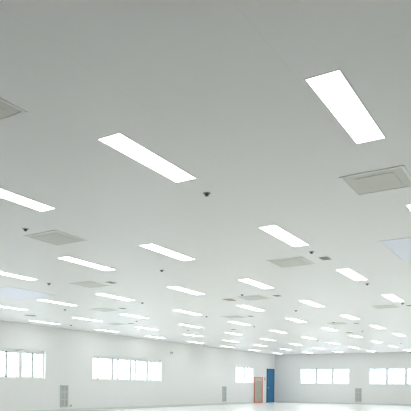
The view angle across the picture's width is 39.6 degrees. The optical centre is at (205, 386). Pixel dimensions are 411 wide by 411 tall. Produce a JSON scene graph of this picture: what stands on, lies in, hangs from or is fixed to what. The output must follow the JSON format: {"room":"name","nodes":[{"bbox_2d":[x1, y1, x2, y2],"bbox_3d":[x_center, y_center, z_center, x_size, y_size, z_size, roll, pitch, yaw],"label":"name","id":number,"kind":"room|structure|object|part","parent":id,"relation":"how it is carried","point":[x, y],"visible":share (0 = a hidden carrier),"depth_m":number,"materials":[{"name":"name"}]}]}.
{"room":"empty industrial hall","nodes":[
{"label":"empty industrial hall","id":0,"kind":"room"},
{"bbox_2d":[0,320,274,410],"bbox_3d":[-5.724,-0.635,21.781,0.220,3.205,40.040,1,0,31],"label":"wall","id":1,"kind":"structure","parent":0,"point":[193,374],"depth_m":24.66,"materials":[{"name":"white paint"}]},
{"bbox_2d":[0,348,43,378],"bbox_3d":[-7.282,-0.804,19.218,0.210,1.022,4.800,1,0,31],"label":"window","id":2,"kind":"structure","parent":1,"relation":"in","point":[18,352],"depth_m":20.28,"materials":[{"name":"white plastic"}]},
{"bbox_3d":[-7.000,-0.779,19.831,0.045,0.907,1.070,1,0,31],"label":"sash","id":3,"kind":"part","parent":2,"relation":"part of","materials":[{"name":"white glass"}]},
{"bbox_3d":[-6.385,-0.773,20.838,0.045,0.907,1.030,1,0,31],"label":"sash","id":4,"kind":"part","parent":2,"relation":"part of","materials":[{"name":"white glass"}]},
{"bbox_2d":[60,385,68,406],"bbox_3d":[-5.440,0.375,22.023,0.030,0.860,0.400,1,0,31],"label":"air vent","id":5,"kind":"object","parent":1,"relation":"in","point":[63,388],"visible":1,"depth_m":22.00,"materials":[{"name":"grey metal"}]},
{"bbox_2d":[93,355,159,380],"bbox_3d":[-3.456,-0.766,25.482,0.210,1.022,4.800,1,0,31],"label":"window","id":6,"kind":"structure","parent":1,"relation":"in","point":[111,359],"depth_m":25.51,"materials":[{"name":"white plastic"}]},
{"bbox_3d":[-4.450,-0.753,24.004,0.045,0.907,1.170,1,0,31],"label":"sash","id":7,"kind":"part","parent":6,"relation":"part of","materials":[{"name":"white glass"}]},
{"bbox_3d":[-3.791,-0.747,25.083,0.045,0.907,1.100,1,0,31],"label":"sash","id":8,"kind":"part","parent":6,"relation":"part of","materials":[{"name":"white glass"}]},
{"bbox_3d":[-3.152,-0.740,26.128,0.045,0.907,1.090,1,0,31],"label":"sash","id":9,"kind":"part","parent":6,"relation":"part of","materials":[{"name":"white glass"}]},
{"bbox_3d":[-2.545,-0.734,27.123,0.045,0.907,0.980,1,0,31],"label":"sash","id":10,"kind":"part","parent":6,"relation":"part of","materials":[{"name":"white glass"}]},
{"bbox_2d":[25,402,253,410],"bbox_3d":[-6.467,0.910,20.351,0.030,0.100,36.400,1,0,31],"label":"baseboard","id":11,"kind":"structure","parent":1,"relation":"attached to","point":[154,406],"depth_m":25.81,"materials":[{"name":"white paint"}]},
{"bbox_2d":[222,386,226,401],"bbox_3d":[1.086,0.431,32.707,0.030,0.880,0.420,1,0,31],"label":"air vent","id":12,"kind":"object","parent":1,"relation":"in","point":[224,388],"visible":1,"depth_m":32.69,"materials":[{"name":"grey metal"}]},
{"bbox_2d":[236,366,251,382],"bbox_3d":[2.327,-0.708,34.950,0.210,1.022,2.310,1,0,31],"label":"window","id":13,"kind":"structure","parent":1,"relation":"in","point":[242,367],"depth_m":34.91,"materials":[{"name":"white plastic"}]},
{"bbox_3d":[2.569,-0.705,35.494,0.045,0.952,1.060,1,0,31],"label":"sash","id":14,"kind":"part","parent":13,"relation":"part of","materials":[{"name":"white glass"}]},
{"bbox_2d":[254,377,262,402],"bbox_3d":[3.377,0.231,36.395,0.090,1.655,1.160,1,0,31],"label":"door","id":15,"kind":"structure","parent":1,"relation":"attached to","point":[258,381],"depth_m":36.35,"materials":[{"name":"beige"}]},
{"bbox_3d":[3.382,0.314,36.391,0.022,1.280,0.992,1,0,31],"label":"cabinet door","id":16,"kind":"part","parent":15,"relation":"part of","materials":[{"name":"beige wood"}]},
{"bbox_2d":[266,369,274,402],"bbox_3d":[4.337,-0.049,37.967,0.085,2.235,1.120,1,0,31],"label":"door","id":17,"kind":"structure","parent":1,"relation":"in","point":[270,372],"depth_m":37.93,"materials":[{"name":"blue paint"}]},
{"bbox_2d":[0,0,410,354],"bbox_3d":[4.513,-2.210,15.537,24.175,0.150,40.040,1,0,31],"label":"ceiling","id":18,"kind":"structure","parent":0,"point":[217,90],"depth_m":5.61,"materials":[{"name":"white paint"}]},
{"bbox_2d":[0,306,25,309],"bbox_3d":[-5.597,-2.235,16.184,0.267,0.002,1.254,1,0,31],"label":"recessed light","id":19,"kind":"object","parent":18,"relation":"in","point":[0,306],"visible":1,"depth_m":16.37,"materials":[{"name":"white plastic"}]},
{"bbox_2d":[0,97,27,121],"bbox_3d":[-1.866,-2.195,4.458,0.650,0.007,0.650,1,0,31],"label":"ceiling vent","id":20,"kind":"object","parent":18,"relation":"in","point":[8,110],"visible":1,"depth_m":4.54,"materials":[{"name":"grey metal"}]},
{"bbox_3d":[-1.866,-2.197,4.458,0.590,0.003,0.590,1,0,31],"label":"perforated panel","id":21,"kind":"part","parent":20,"relation":"part of","materials":[{"name":"grey metal"}]},
{"bbox_2d":[0,271,38,280],"bbox_3d":[-3.897,-2.218,11.360,0.267,0.002,1.254,1,0,31],"label":"recessed light","id":22,"kind":"object","parent":18,"relation":"in","point":[1,272],"visible":1,"depth_m":11.52,"materials":[{"name":"white plastic"}]},
{"bbox_2d":[0,287,54,299],"bbox_3d":[-4.607,-2.223,13.667,1.390,0.006,1.390,1,0,31],"label":"panel","id":23,"kind":"object","parent":18,"relation":"attached to","point":[6,292],"visible":1,"depth_m":13.68,"materials":[{"name":"white"}]},
{"bbox_2d":[0,188,55,211],"bbox_3d":[-2.282,-2.202,6.595,0.267,0.002,1.254,1,0,31],"label":"recessed light","id":24,"kind":"object","parent":18,"relation":"in","point":[7,195],"visible":1,"depth_m":6.80,"materials":[{"name":"white plastic"}]},
{"bbox_2d":[24,230,87,245],"bbox_3d":[-2.216,-2.199,8.480,0.650,0.007,0.650,1,0,31],"label":"ceiling vent","id":25,"kind":"object","parent":18,"relation":"in","point":[54,237],"visible":1,"depth_m":8.46,"materials":[{"name":"grey metal"}]},
{"bbox_3d":[-2.216,-2.198,8.480,0.400,0.003,0.400,1,0,31],"label":"deflector plate","id":26,"kind":"part","parent":25,"relation":"part of","materials":[{"name":"grey metal"}]},
{"bbox_2d":[39,299,77,305],"bbox_3d":[-3.913,-2.218,15.156,0.267,0.002,1.254,1,0,31],"label":"recessed light","id":27,"kind":"object","parent":18,"relation":"in","point":[50,301],"visible":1,"depth_m":15.11,"materials":[{"name":"white plastic"}]},
{"bbox_2d":[58,256,115,270],"bbox_3d":[-2.119,-2.200,10.274,0.267,0.002,1.254,1,0,31],"label":"recessed light","id":28,"kind":"object","parent":18,"relation":"in","point":[67,258],"visible":1,"depth_m":10.23,"materials":[{"name":"white plastic"}]},
{"bbox_2d":[75,317,101,321],"bbox_3d":[-3.898,-2.218,18.965,0.267,0.002,1.254,1,0,31],"label":"recessed light","id":29,"kind":"object","parent":18,"relation":"in","point":[75,317],"visible":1,"depth_m":18.94,"materials":[{"name":"white plastic"}]},
{"bbox_2d":[69,281,111,287],"bbox_3d":[-2.478,-2.201,12.367,0.650,0.007,0.650,1,0,31],"label":"ceiling vent","id":30,"kind":"object","parent":18,"relation":"in","point":[88,284],"visible":1,"depth_m":12.33,"materials":[{"name":"grey metal"}]},
{"bbox_3d":[-2.478,-2.200,12.367,0.400,0.003,0.400,1,0,31],"label":"deflector plate","id":31,"kind":"part","parent":30,"relation":"part of","materials":[{"name":"grey metal"}]},
{"bbox_3d":[-2.478,-2.204,12.367,0.590,0.003,0.590,1,0,31],"label":"perforated panel","id":32,"kind":"part","parent":30,"relation":"part of","materials":[{"name":"grey metal"}]},
{"bbox_2d":[90,308,120,311],"bbox_3d":[-2.891,-2.206,16.428,0.650,0.007,0.650,1,0,31],"label":"ceiling vent","id":33,"kind":"object","parent":18,"relation":"in","point":[96,309],"visible":1,"depth_m":16.38,"materials":[{"name":"grey metal"}]},
{"bbox_2d":[96,293,134,300],"bbox_3d":[-2.212,-2.201,14.117,0.267,0.002,1.254,1,0,31],"label":"recessed light","id":34,"kind":"object","parent":18,"relation":"in","point":[101,294],"visible":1,"depth_m":14.13,"materials":[{"name":"white plastic"}]},
{"bbox_2d":[104,323,129,324],"bbox_3d":[-3.142,-2.208,20.237,0.650,0.007,0.650,1,0,31],"label":"ceiling vent","id":35,"kind":"object","parent":18,"relation":"in","point":[104,323],"visible":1,"depth_m":20.30,"materials":[{"name":"grey metal"}]},
{"bbox_2d":[120,314,146,318],"bbox_3d":[-2.215,-2.201,17.936,0.267,0.002,1.254,1,0,31],"label":"recessed light","id":36,"kind":"object","parent":18,"relation":"in","point":[120,314],"visible":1,"depth_m":17.98,"materials":[{"name":"white plastic"}]},
{"bbox_2d":[97,132,196,182],"bbox_3d":[-0.526,-2.184,5.523,0.267,0.002,1.254,1,0,31],"label":"recessed light","id":37,"kind":"object","parent":18,"relation":"in","point":[119,142],"visible":1,"depth_m":5.45,"materials":[{"name":"white plastic"}]},
{"bbox_2d":[138,243,195,260],"bbox_3d":[-0.601,-2.185,9.346,0.267,0.002,1.254,1,0,31],"label":"recessed light","id":38,"kind":"object","parent":18,"relation":"in","point":[156,248],"visible":1,"depth_m":9.32,"materials":[{"name":"white plastic"}]},
{"bbox_2d":[168,286,202,294],"bbox_3d":[-0.435,-2.183,13.031,0.267,0.002,1.254,1,0,31],"label":"recessed light","id":39,"kind":"object","parent":18,"relation":"in","point":[171,287],"visible":1,"depth_m":13.01,"materials":[{"name":"white plastic"}]},
{"bbox_2d":[173,310,201,314],"bbox_3d":[-0.514,-2.184,16.897,0.267,0.002,1.254,1,0,31],"label":"recessed light","id":40,"kind":"object","parent":18,"relation":"in","point":[183,311],"visible":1,"depth_m":16.88,"materials":[{"name":"white plastic"}]},
{"bbox_2d":[180,324,202,327],"bbox_3d":[-0.523,-2.184,20.705,0.267,0.002,1.254,1,0,31],"label":"recessed light","id":41,"kind":"object","parent":18,"relation":"in","point":[180,324],"visible":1,"depth_m":20.80,"materials":[{"name":"white plastic"}]},
{"bbox_2d":[220,315,247,318],"bbox_3d":[0.889,-2.168,17.821,0.650,0.007,0.650,1,0,31],"label":"ceiling vent","id":42,"kind":"object","parent":18,"relation":"in","point":[232,316],"visible":1,"depth_m":17.74,"materials":[{"name":"grey metal"}]},
{"bbox_2d":[231,321,248,324],"bbox_3d":[1.177,-2.167,19.666,0.267,0.002,1.254,1,0,31],"label":"recessed light","id":43,"kind":"object","parent":18,"relation":"in","point":[232,321],"visible":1,"depth_m":19.67,"materials":[{"name":"white plastic"}]},
{"bbox_2d":[237,305,264,310],"bbox_3d":[1.263,-2.166,15.811,0.267,0.002,1.254,1,0,31],"label":"recessed light","id":44,"kind":"object","parent":18,"relation":"in","point":[243,306],"visible":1,"depth_m":15.78,"materials":[{"name":"white plastic"}]},
{"bbox_2d":[237,295,270,300],"bbox_3d":[1.172,-2.165,13.968,0.650,0.007,0.650,1,0,31],"label":"ceiling vent","id":45,"kind":"object","parent":18,"relation":"in","point":[253,297],"visible":1,"depth_m":13.91,"materials":[{"name":"grey metal"}]},
{"bbox_3d":[1.172,-2.164,13.968,0.400,0.003,0.400,1,0,31],"label":"deflector plate","id":46,"kind":"part","parent":45,"relation":"part of","materials":[{"name":"grey metal"}]},
{"bbox_2d":[239,279,272,288],"bbox_3d":[1.083,-2.168,12.104,0.267,0.002,1.254,1,0,31],"label":"recessed light","id":47,"kind":"object","parent":18,"relation":"in","point":[249,281],"visible":1,"depth_m":12.04,"materials":[{"name":"white plastic"}]},
{"bbox_2d":[258,225,308,246],"bbox_3d":[1.154,-2.167,8.274,0.267,0.002,1.254,1,0,31],"label":"recessed light","id":48,"kind":"object","parent":18,"relation":"in","point":[276,231],"visible":1,"depth_m":8.21,"materials":[{"name":"white plastic"}]},
{"bbox_2d":[267,257,314,267],"bbox_3d":[1.492,-2.162,9.965,0.650,0.007,0.650,1,0,31],"label":"ceiling vent","id":49,"kind":"object","parent":18,"relation":"in","point":[295,261],"visible":1,"depth_m":9.95,"materials":[{"name":"grey metal"}]},
{"bbox_3d":[1.492,-2.161,9.965,0.400,0.003,0.400,1,0,31],"label":"deflector plate","id":50,"kind":"part","parent":49,"relation":"part of","materials":[{"name":"grey metal"}]},
{"bbox_2d":[285,318,304,321],"bbox_3d":[2.955,-2.150,18.580,0.267,0.002,1.254,1,0,31],"label":"recessed light","id":51,"kind":"object","parent":18,"relation":"in","point":[292,319],"visible":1,"depth_m":18.49,"materials":[{"name":"white plastic"}]},
{"bbox_2d":[300,300,324,306],"bbox_3d":[2.781,-2.151,14.884,0.267,0.002,1.254,1,0,31],"label":"recessed light","id":52,"kind":"object","parent":18,"relation":"in","point":[308,302],"visible":1,"depth_m":14.83,"materials":[{"name":"white plastic"}]},
{"bbox_2d":[326,322,347,324],"bbox_3d":[4.472,-2.132,19.370,0.650,0.007,0.650,1,0,31],"label":"ceiling vent","id":53,"kind":"object","parent":18,"relation":"in","point":[335,323],"visible":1,"depth_m":19.34,"materials":[{"name":"grey metal"}]},
{"bbox_2d":[303,69,385,143],"bbox_3d":[1.134,-2.168,4.508,0.267,0.002,1.254,1,0,31],"label":"recessed light","id":54,"kind":"object","parent":18,"relation":"in","point":[333,89],"visible":1,"depth_m":4.41,"materials":[{"name":"white plastic"}]},
{"bbox_2d":[340,315,357,319],"bbox_3d":[4.473,-2.134,17.653,0.267,0.002,1.254,1,0,31],"label":"recessed light","id":55,"kind":"object","parent":18,"relation":"in","point":[346,316],"visible":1,"depth_m":17.68,"materials":[{"name":"white plastic"}]},
{"bbox_2d":[336,268,367,280],"bbox_3d":[2.838,-2.151,11.031,0.267,0.002,1.254,1,0,31],"label":"recessed light","id":56,"kind":"object","parent":18,"relation":"in","point":[348,272],"visible":1,"depth_m":10.98,"materials":[{"name":"white plastic"}]},
{"bbox_2d":[339,165,410,195],"bbox_3d":[1.826,-2.158,6.023,0.650,0.007,0.650,1,0,31],"label":"ceiling vent","id":57,"kind":"object","parent":18,"relation":"in","point":[398,177],"visible":1,"depth_m":5.99,"materials":[{"name":"grey metal"}]},
{"bbox_3d":[1.826,-2.157,6.023,0.400,0.003,0.400,1,0,31],"label":"deflector plate","id":58,"kind":"part","parent":57,"relation":"part of","materials":[{"name":"grey metal"}]},
{"bbox_2d":[372,325,385,328],"bbox_3d":[6.164,-2.117,20.421,0.267,0.002,1.254,1,0,31],"label":"recessed light","id":59,"kind":"object","parent":18,"relation":"in","point":[375,326],"visible":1,"depth_m":20.51,"materials":[{"name":"white plastic"}]},
{"bbox_2d":[370,304,400,308],"bbox_3d":[4.801,-2.128,15.267,0.650,0.007,0.650,1,0,31],"label":"ceiling vent","id":60,"kind":"object","parent":18,"relation":"in","point":[391,305],"visible":1,"depth_m":15.21,"materials":[{"name":"grey metal"}]},
{"bbox_3d":[4.801,-2.127,15.267,0.400,0.003,0.400,1,0,31],"label":"deflector plate","id":61,"kind":"part","parent":60,"relation":"part of","materials":[{"name":"grey metal"}]},
{"bbox_3d":[4.801,-2.130,15.267,0.590,0.003,0.590,1,0,31],"label":"perforated panel","id":62,"kind":"part","parent":60,"relation":"part of","materials":[{"name":"grey metal"}]},
{"bbox_2d":[382,294,403,301],"bbox_3d":[4.537,-2.134,13.811,0.267,0.002,1.254,1,0,31],"label":"recessed light","id":63,"kind":"object","parent":18,"relation":"in","point":[391,297],"visible":1,"depth_m":13.85,"materials":[{"name":"white plastic"}]},
{"bbox_2d":[379,237,410,259],"bbox_3d":[3.525,-2.142,8.699,1.390,0.006,1.390,1,0,31],"label":"panel","id":64,"kind":"object","parent":18,"relation":"attached to","point":[401,248],"visible":1,"depth_m":8.77,"materials":[{"name":"white plastic"}]},
{"bbox_2d":[90,402,410,410],"bbox_3d":[4.479,1.170,15.537,24.175,0.200,40.040,1,0,31],"label":"floor","id":65,"kind":"structure","parent":0,"point":[272,406],"depth_m":28.23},
{"bbox_2d":[275,352,410,403],"bbox_3d":[14.875,-0.428,32.528,23.735,3.205,0.220,1,0,31],"label":"wall","id":66,"kind":"structure","parent":0,"point":[288,386],"depth_m":36.23,"materials":[{"name":"white paint"}]},
{"bbox_2d":[301,368,348,383],"bbox_3d":[7.687,-0.654,36.914,3.280,1.022,0.210,1,0,31],"label":"window","id":67,"kind":"structure","parent":66,"relation":"in","point":[315,369],"depth_m":37.10,"materials":[{"name":"white plastic"}]},
{"bbox_3d":[6.788,-0.663,37.554,1.010,0.952,0.045,1,0,31],"label":"sash","id":68,"kind":"part","parent":67,"relation":"part of","materials":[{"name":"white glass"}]},
{"bbox_2d":[274,401,410,405],"bbox_3d":[14.794,1.123,32.421,23.735,0.100,0.030,1,0,31],"label":"baseboard","id":69,"kind":"structure","parent":66,"relation":"attached to","point":[274,401],"depth_m":36.18,"materials":[{"name":"white"}]},
{"bbox_2d":[355,388,361,401],"bbox_3d":[9.533,0.526,35.639,0.420,0.860,0.030,1,0,31],"label":"air vent","id":70,"kind":"object","parent":66,"relation":"in","point":[358,391],"visible":1,"depth_m":35.62,"materials":[{"name":"grey metal"}]},
{"bbox_2d":[369,368,410,384],"bbox_3d":[11.586,-0.615,34.532,3.340,1.022,0.210,1,0,31],"label":"window","id":71,"kind":"structure","parent":66,"relation":"in","point":[387,369],"depth_m":34.76,"materials":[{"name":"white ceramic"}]},
{"bbox_3d":[11.597,-0.615,34.616,0.980,0.952,0.045,1,0,31],"label":"sash","id":72,"kind":"part","parent":71,"relation":"part of","materials":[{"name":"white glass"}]}
]}

